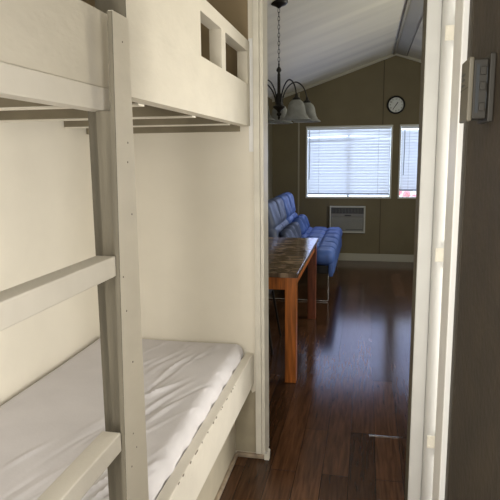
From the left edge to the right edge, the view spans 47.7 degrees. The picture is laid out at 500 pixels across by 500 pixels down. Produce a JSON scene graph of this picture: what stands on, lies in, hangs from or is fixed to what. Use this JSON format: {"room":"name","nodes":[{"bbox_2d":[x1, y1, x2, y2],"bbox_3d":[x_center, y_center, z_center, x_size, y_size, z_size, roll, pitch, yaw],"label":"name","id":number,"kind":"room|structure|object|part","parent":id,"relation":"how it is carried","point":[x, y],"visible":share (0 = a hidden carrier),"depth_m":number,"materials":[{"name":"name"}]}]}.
{"room":"bunk bedroom","nodes":[
{"label":"bunk bedroom","id":0,"kind":"room"},
{"bbox_2d":[0,97,272,405],"bbox_3d":[-0.694,-0.222,3.496,0.100,2.305,9.950,1,10,11],"label":"wall","id":1,"kind":"structure","parent":0,"point":[47,218],"depth_m":2.40,"materials":[{"name":"beige paint"}]},
{"bbox_2d":[83,0,255,452],"bbox_3d":[0.026,-0.370,2.673,1.630,2.854,0.104,1,10,11],"label":"wall","id":2,"kind":"structure","parent":0,"point":[195,190],"depth_m":2.73,"materials":[{"name":"beige paint"}]},
{"bbox_2d":[235,390,255,451],"bbox_3d":[-0.022,0.843,2.836,0.106,0.362,0.002,1,10,11],"label":"trim","id":3,"kind":"structure","parent":2,"relation":"attached to","point":[245,422],"depth_m":2.84,"materials":[{"name":"beige paint"}]},
{"bbox_2d":[236,451,263,458],"bbox_3d":[0.001,1.036,2.853,0.145,0.022,0.022,1,10,11],"label":"baseboard","id":4,"kind":"structure","parent":2,"relation":"attached to","point":[240,453],"depth_m":2.85,"materials":[{"name":"beige wood"}]},
{"bbox_2d":[248,38,252,151],"bbox_3d":[0.004,-0.701,2.570,0.020,0.500,0.004,1,10,11],"label":"trim","id":5,"kind":"structure","parent":2,"relation":"attached to","point":[249,39],"depth_m":2.57,"materials":[{"name":"white wood"}]},
{"bbox_2d":[252,0,261,453],"bbox_3d":[0.035,-0.077,2.662,0.030,2.232,0.016,1,10,11],"label":"trim","id":6,"kind":"structure","parent":2,"relation":"attached to","point":[255,3],"depth_m":2.65,"materials":[{"name":"white wood"}]},
{"bbox_2d":[259,0,268,454],"bbox_3d":[0.070,-0.076,2.714,0.016,2.251,0.122,1,10,11],"label":"trim","id":7,"kind":"structure","parent":2,"relation":"attached to","point":[262,3],"depth_m":2.67,"materials":[{"name":"white wood"}]},
{"bbox_2d":[264,448,269,459],"bbox_3d":[0.087,1.022,2.832,0.027,0.055,0.025,1,10,11],"label":"trim","id":8,"kind":"structure","parent":2,"relation":"attached to","point":[266,454],"depth_m":2.82,"materials":[{"name":"white wood"}]},
{"bbox_2d":[219,260,413,499],"bbox_3d":[1.023,1.005,3.347,3.680,0.100,10.050,1,10,11],"label":"floor","id":9,"kind":"structure","parent":0,"point":[352,383],"depth_m":3.58,"materials":[{"name":"laminate"}]},
{"bbox_2d":[0,0,253,499],"bbox_3d":[-0.595,0.234,1.663,0.839,2.005,2.298,1,10,11],"label":"bunk bed","id":10,"kind":"object","parent":9,"relation":"on","point":[115,70],"visible":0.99,"depth_m":1.22,"materials":[{"name":"beige paint"}]},
{"bbox_3d":[-0.380,-0.342,0.771,0.012,0.150,0.850,1,10,11],"label":"guard panel","id":11,"kind":"part","parent":10,"relation":"part of","materials":[{"name":"white wood"}]},
{"bbox_2d":[0,338,242,499],"bbox_3d":[-0.622,0.702,1.754,0.766,0.191,2.273,1,10,11],"label":"mattress","id":12,"kind":"object","parent":10,"relation":"on","point":[45,427],"visible":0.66,"depth_m":2.02,"materials":[{"name":"white fabric"}]},
{"bbox_3d":[-0.263,0.413,1.243,0.010,1.781,0.150,1,10,11],"label":"ladder post","id":13,"kind":"part","parent":10,"relation":"part of","materials":[{"name":"beige wood"}]},
{"bbox_3d":[-0.231,0.769,1.677,0.040,0.161,2.298,1,10,11],"label":"bed rail","id":14,"kind":"part","parent":10,"relation":"part of","materials":[{"name":"beige wood"}]},
{"bbox_3d":[-0.315,1.032,1.739,0.020,0.400,2.298,1,10,11],"label":"panel","id":15,"kind":"part","parent":10,"relation":"part of","materials":[{"name":"beige paint"}]},
{"bbox_3d":[-0.297,1.222,1.756,0.016,0.020,2.277,1,10,11],"label":"trim","id":16,"kind":"part","parent":10,"relation":"part of","materials":[{"name":"beige wood"}]},
{"bbox_2d":[268,289,281,354],"bbox_3d":[-0.037,0.287,4.506,0.518,0.961,0.455,1,10,11],"label":"dining chair","id":17,"kind":"object","parent":9,"relation":"on","point":[269,290],"visible":0.06,"depth_m":4.65,"materials":[{"name":"black metal"}]},
{"bbox_3d":[0.141,0.579,4.319,0.021,0.444,0.101,-9,13,-42],"label":"leg","id":18,"kind":"part","parent":17,"relation":"part of","materials":[{"name":"black metal"}]},
{"bbox_3d":[0.218,0.516,4.692,0.101,0.444,0.021,-5,10,-24],"label":"leg","id":19,"kind":"part","parent":17,"relation":"part of","materials":[{"name":"black metal"}]},
{"bbox_2d":[268,237,317,382],"bbox_3d":[0.048,0.381,4.566,0.864,0.750,1.620,1,10,11],"label":"dining table","id":20,"kind":"object","parent":9,"relation":"on","point":[288,258],"visible":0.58,"depth_m":3.92,"materials":[{"name":"brown wood"}]},
{"bbox_3d":[0.274,0.529,3.759,0.074,0.720,0.074,1,10,11],"label":"leg","id":21,"kind":"part","parent":20,"relation":"part of","materials":[{"name":"orange wood"}]},
{"bbox_3d":[0.574,0.282,5.227,0.074,0.720,0.074,1,10,11],"label":"leg","id":22,"kind":"part","parent":20,"relation":"part of","materials":[{"name":"brown wood"}]},
{"bbox_2d":[268,192,341,301],"bbox_3d":[0.650,-0.130,6.778,0.829,1.023,2.040,1,10,11],"label":"sofa","id":23,"kind":"object","parent":9,"relation":"on","point":[283,221],"visible":0.69,"depth_m":6.29,"materials":[{"name":"blue leather"}]},
{"bbox_2d":[268,197,288,236],"bbox_3d":[0.277,-0.301,6.283,0.270,0.517,0.990,1,10,11],"label":"cushion","id":24,"kind":"object","parent":23,"relation":"on","point":[277,222],"depth_m":6.01,"materials":[{"name":"leather"}]},
{"bbox_2d":[276,192,297,223],"bbox_3d":[0.469,-0.457,7.211,0.270,0.517,0.870,1,10,11],"label":"cushion","id":25,"kind":"object","parent":23,"relation":"on","point":[288,199],"depth_m":7.06,"materials":[{"name":"blue leather"}]},
{"bbox_2d":[279,222,301,237],"bbox_3d":[0.460,-0.168,6.255,0.179,0.227,0.930,1,10,11],"label":"lumbar pillow","id":26,"kind":"object","parent":23,"relation":"on","point":[292,230],"depth_m":6.15,"materials":[{"name":"leather"}]},
{"bbox_3d":[0.438,0.370,5.923,0.778,0.320,0.017,1,10,11],"label":"leg","id":27,"kind":"part","parent":23,"relation":"part of","materials":[{"name":"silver metal"}]},
{"bbox_2d":[292,214,309,233],"bbox_3d":[0.650,-0.324,7.179,0.178,0.226,0.763,1,10,11],"label":"lumbar pillow","id":28,"kind":"object","parent":23,"relation":"on","point":[302,219],"depth_m":7.10,"materials":[{"name":"blue leather"}]},
{"bbox_2d":[301,227,341,264],"bbox_3d":[0.787,-0.084,6.757,0.550,0.166,2.040,1,10,11],"label":"seat cushion","id":29,"kind":"object","parent":23,"relation":"on","point":[329,239],"depth_m":6.50,"materials":[{"name":"blue leather"}]},
{"bbox_2d":[369,434,398,437],"bbox_3d":[0.723,1.005,3.050,0.160,0.004,0.007,1,10,11],"label":"floor vent","id":30,"kind":"object","parent":9,"relation":"on","point":[369,434],"depth_m":3.05,"materials":[{"name":"silver metal"}]},
{"bbox_2d":[267,0,422,98],"bbox_3d":[0.998,-1.596,2.915,3.580,0.686,9.950,1,10,11],"label":"ceiling","id":31,"kind":"structure","parent":0,"point":[320,40],"depth_m":5.45,"materials":[{"name":"white paint"}]},
{"bbox_2d":[268,0,320,123],"bbox_3d":[0.193,-1.299,3.894,0.583,0.814,0.579,1,10,11],"label":"chandelier","id":32,"kind":"object","parent":31,"relation":"hanging from","point":[298,111],"visible":0.8,"depth_m":3.89,"materials":[{"name":"black metal"}]},
{"bbox_3d":[0.069,-0.933,3.783,0.196,0.132,0.196,1,10,11],"label":"lamp shade","id":33,"kind":"part","parent":32,"relation":"part of","materials":[{"name":"white glass"}]},
{"bbox_3d":[0.127,-1.071,3.832,0.099,0.165,0.171,1,10,11],"label":"arm","id":34,"kind":"part","parent":32,"relation":"part of","materials":[{"name":"black metal"}]},
{"bbox_3d":[0.197,-1.452,3.855,0.013,0.381,0.013,-7,11,-33],"label":"chain","id":35,"kind":"part","parent":32,"relation":"part of","materials":[{"name":"black metal"}]},
{"bbox_3d":[0.218,-0.994,4.138,0.196,0.132,0.196,1,10,11],"label":"lamp shade","id":36,"kind":"part","parent":32,"relation":"part of","materials":[{"name":"white glass"}]},
{"bbox_3d":[0.259,-1.070,3.821,0.010,0.166,0.194,-6,11,-31],"label":"arm","id":37,"kind":"part","parent":32,"relation":"part of","materials":[{"name":"black metal"}]},
{"bbox_3d":[0.310,-1.091,3.942,0.194,0.165,0.009,-3,10,-13],"label":"arm","id":38,"kind":"part","parent":32,"relation":"part of","materials":[{"name":"black metal"}]},
{"bbox_3d":[0.309,-0.933,3.764,0.196,0.132,0.196,1,10,11],"label":"lamp shade","id":39,"kind":"part","parent":32,"relation":"part of","materials":[{"name":"white glass"}]},
{"bbox_2d":[292,94,300,99],"bbox_3d":[0.308,-1.012,3.751,0.058,0.049,0.057,1,10,11],"label":"socket","id":40,"kind":"object","parent":32,"relation":"attached to","point":[296,97],"depth_m":3.73,"materials":[{"name":"black metal"}]},
{"bbox_3d":[0.401,-0.970,3.983,0.196,0.132,0.196,1,10,11],"label":"lamp shade","id":41,"kind":"part","parent":32,"relation":"part of","materials":[{"name":"white glass"}]},
{"bbox_2d":[396,0,423,55],"bbox_3d":[1.484,-2.185,4.991,0.118,0.052,5.349,1,10,11],"label":"beam","id":42,"kind":"structure","parent":31,"relation":"attached to","point":[415,9],"depth_m":5.83,"materials":[{"name":"grey wood"}]},
{"bbox_2d":[273,56,420,254],"bbox_3d":[1.996,-1.266,7.871,3.580,2.880,0.120,1,10,11],"label":"wall","id":43,"kind":"structure","parent":0,"point":[354,98],"depth_m":7.91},
{"bbox_2d":[298,93,299,214],"bbox_3d":[0.697,-1.086,8.105,0.022,2.260,0.006,1,10,11],"label":"trim","id":44,"kind":"structure","parent":43,"relation":"attached to","point":[298,93],"depth_m":8.05,"materials":[{"name":"beige wood"}]},
{"bbox_2d":[272,53,420,101],"bbox_3d":[1.970,-2.345,7.617,3.380,0.607,0.030,1,10,11],"label":"trim","id":45,"kind":"structure","parent":43,"relation":"attached to","point":[396,54],"depth_m":7.71,"materials":[{"name":"beige wood"}]},
{"bbox_2d":[330,206,365,232],"bbox_3d":[1.386,-0.434,8.043,0.498,0.378,0.060,1,10,11],"label":"air conditioner","id":46,"kind":"object","parent":43,"relation":"attached to","point":[351,219],"visible":0.93,"depth_m":8.02,"materials":[{"name":"plastic"}]},
{"bbox_2d":[332,217,362,230],"bbox_3d":[1.381,-0.369,8.034,0.434,0.181,0.010,1,10,11],"label":"grille","id":47,"kind":"object","parent":46,"relation":"attached to","point":[345,223],"depth_m":8.03,"materials":[{"name":"white plastic"}]},
{"bbox_3d":[1.380,-0.493,8.014,0.454,0.040,0.010,1,10,11],"label":"control panel","id":48,"kind":"part","parent":46,"relation":"part of","materials":[{"name":"white plastic"}]},
{"bbox_3d":[1.386,-0.438,8.051,0.458,0.338,0.044,1,10,11],"label":"casing","id":49,"kind":"part","parent":46,"relation":"part of","materials":[{"name":"white plastic"}]},
{"bbox_2d":[331,208,363,213],"bbox_3d":[1.380,-0.557,8.006,0.454,0.082,0.004,1,10,11],"label":"outlet","id":50,"kind":"object","parent":46,"relation":"attached to","point":[333,210],"depth_m":8.00,"materials":[{"name":"black"}]},
{"bbox_2d":[305,125,392,198],"bbox_3d":[1.389,-1.238,7.980,1.195,1.010,0.102,1,10,11],"label":"window","id":51,"kind":"structure","parent":43,"relation":"in","point":[391,126],"depth_m":7.94,"materials":[{"name":"white plastic"}]},
{"bbox_2d":[307,127,390,194],"bbox_3d":[1.384,-1.246,7.954,1.143,0.937,0.046,1,10,11],"label":"window blind","id":52,"kind":"object","parent":51,"relation":"attached to","point":[358,162],"visible":1,"depth_m":7.95,"materials":[{"name":"grey plastic"}]},
{"bbox_3d":[1.390,-0.800,8.035,1.143,0.022,0.028,1,10,11],"label":"rail","id":53,"kind":"part","parent":52,"relation":"part of","materials":[{"name":"white plastic"}]},
{"bbox_2d":[338,253,413,261],"bbox_3d":[1.995,0.114,8.031,3.380,0.105,0.017,1,10,11],"label":"baseboard","id":54,"kind":"structure","parent":43,"relation":"attached to","point":[342,256],"depth_m":8.06,"materials":[{"name":"beige wood"}]},
{"bbox_2d":[379,199,380,253],"bbox_3d":[1.839,-0.333,7.996,0.012,0.788,0.004,1,10,11],"label":"trim","id":55,"kind":"structure","parent":43,"relation":"attached to","point":[380,199],"depth_m":8.00,"materials":[{"name":"brown wood"}]},
{"bbox_2d":[382,60,384,124],"bbox_3d":[1.821,-2.141,7.696,0.012,0.854,0.004,1,10,11],"label":"trim","id":56,"kind":"structure","parent":43,"relation":"attached to","point":[384,60],"depth_m":7.69,"materials":[{"name":"brown wood"}]},
{"bbox_2d":[387,96,404,113],"bbox_3d":[1.984,-1.971,7.674,0.242,0.242,0.036,1,10,11],"label":"wall clock","id":57,"kind":"object","parent":43,"relation":"attached to","point":[395,104],"visible":1,"depth_m":7.68,"materials":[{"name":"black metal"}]},
{"bbox_2d":[393,0,410,54],"bbox_3d":[1.405,-2.196,5.006,0.030,0.032,5.349,1,10,11],"label":"trim","id":58,"kind":"structure","parent":43,"relation":"attached to","point":[408,1],"depth_m":5.80,"materials":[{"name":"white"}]},
{"bbox_2d":[398,124,418,198],"bbox_3d":[2.463,-1.212,7.761,0.818,1.010,0.102,1,10,11],"label":"window","id":59,"kind":"structure","parent":43,"relation":"in","point":[405,124],"depth_m":7.79,"materials":[{"name":"white plastic"}]},
{"bbox_2d":[400,126,418,190],"bbox_3d":[2.458,-1.248,7.731,0.766,0.881,0.046,1,10,11],"label":"window blind","id":60,"kind":"object","parent":59,"relation":"attached to","point":[409,138],"visible":0.38,"depth_m":7.78,"materials":[{"name":"grey plastic"}]},
{"bbox_3d":[2.464,-0.829,7.808,0.766,0.022,0.028,1,10,11],"label":"rail","id":61,"kind":"part","parent":60,"relation":"part of","materials":[{"name":"white plastic"}]},
{"bbox_2d":[406,15,422,55],"bbox_3d":[1.562,-2.157,4.980,0.010,0.015,5.349,1,10,11],"label":"trim","id":62,"kind":"structure","parent":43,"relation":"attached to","point":[422,15],"depth_m":6.14,"materials":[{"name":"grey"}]},
{"bbox_2d":[448,0,499,499],"bbox_3d":[0.234,0.085,-0.171,0.100,2.884,2.935,1,10,11],"label":"wall","id":63,"kind":"structure","parent":0,"point":[475,441],"depth_m":1.06,"materials":[{"name":"wood"}]},
{"bbox_2d":[459,53,496,123],"bbox_3d":[0.413,-0.291,1.032,0.043,0.116,0.099,1,10,11],"label":"thermostat","id":64,"kind":"object","parent":63,"relation":"attached to","point":[478,75],"visible":1,"depth_m":1.00,"materials":[{"name":"plastic"}]},
{"bbox_3d":[0.409,-0.253,0.998,0.010,0.014,0.004,1,10,11],"label":"lever","id":65,"kind":"part","parent":64,"relation":"part of","materials":[{"name":"white plastic"}]},
{"bbox_3d":[0.409,-0.288,0.992,0.010,0.014,0.004,1,10,11],"label":"lever","id":66,"kind":"part","parent":64,"relation":"part of","materials":[{"name":"white plastic"}]},
{"bbox_3d":[0.409,-0.314,0.988,0.010,0.014,0.004,1,10,11],"label":"lever","id":67,"kind":"part","parent":64,"relation":"part of","materials":[{"name":"white plastic"}]},
{"bbox_3d":[0.430,-0.291,1.029,0.010,0.116,0.099,1,10,11],"label":"wall plate","id":68,"kind":"part","parent":64,"relation":"part of","materials":[{"name":"grey plastic"}]},
{"bbox_3d":[1.569,-0.286,2.024,1.844,2.870,0.129,1,10,11],"label":"wall","id":69,"kind":"structure","parent":0,"visible":0},
{"bbox_2d":[405,0,441,499],"bbox_3d":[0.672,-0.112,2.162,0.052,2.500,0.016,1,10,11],"label":"trim","id":70,"kind":"structure","parent":69,"relation":"attached to","point":[434,7],"depth_m":2.17,"materials":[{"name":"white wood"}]},
{"bbox_2d":[421,0,455,499],"bbox_3d":[0.723,-0.108,2.134,0.058,2.500,0.052,1,10,11],"label":"trim","id":71,"kind":"structure","parent":69,"relation":"attached to","point":[448,6],"depth_m":2.13,"materials":[{"name":"white wood"}]},
{"label":"outside","id":72,"kind":"structure","parent":0,"visible":0},
{"bbox_3d":[2.804,-0.056,9.480,4.380,0.050,2.840,1,10,11],"label":"ground","id":73,"kind":"structure","parent":72,"visible":0},
{"bbox_2d":[385,190,415,196],"bbox_3d":[2.360,-0.403,8.319,0.936,1.030,0.456,1,10,11],"label":"flowering shrub","id":74,"kind":"object","parent":73,"relation":"on","point":[401,193],"visible":0.07,"depth_m":8.16,"materials":[{"name":"pink plant"}]},
{"bbox_3d":[1.160,0.026,1.151,1.184,2.550,0.080,1,10,11],"label":"wall","id":75,"kind":"structure","parent":0,"visible":0},
{"bbox_2d":[432,0,473,499],"bbox_3d":[0.544,0.017,1.389,0.115,2.500,0.127,1,10,11],"label":"trim","id":76,"kind":"structure","parent":75,"relation":"attached to","point":[462,7],"depth_m":1.37,"materials":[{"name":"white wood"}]}
]}

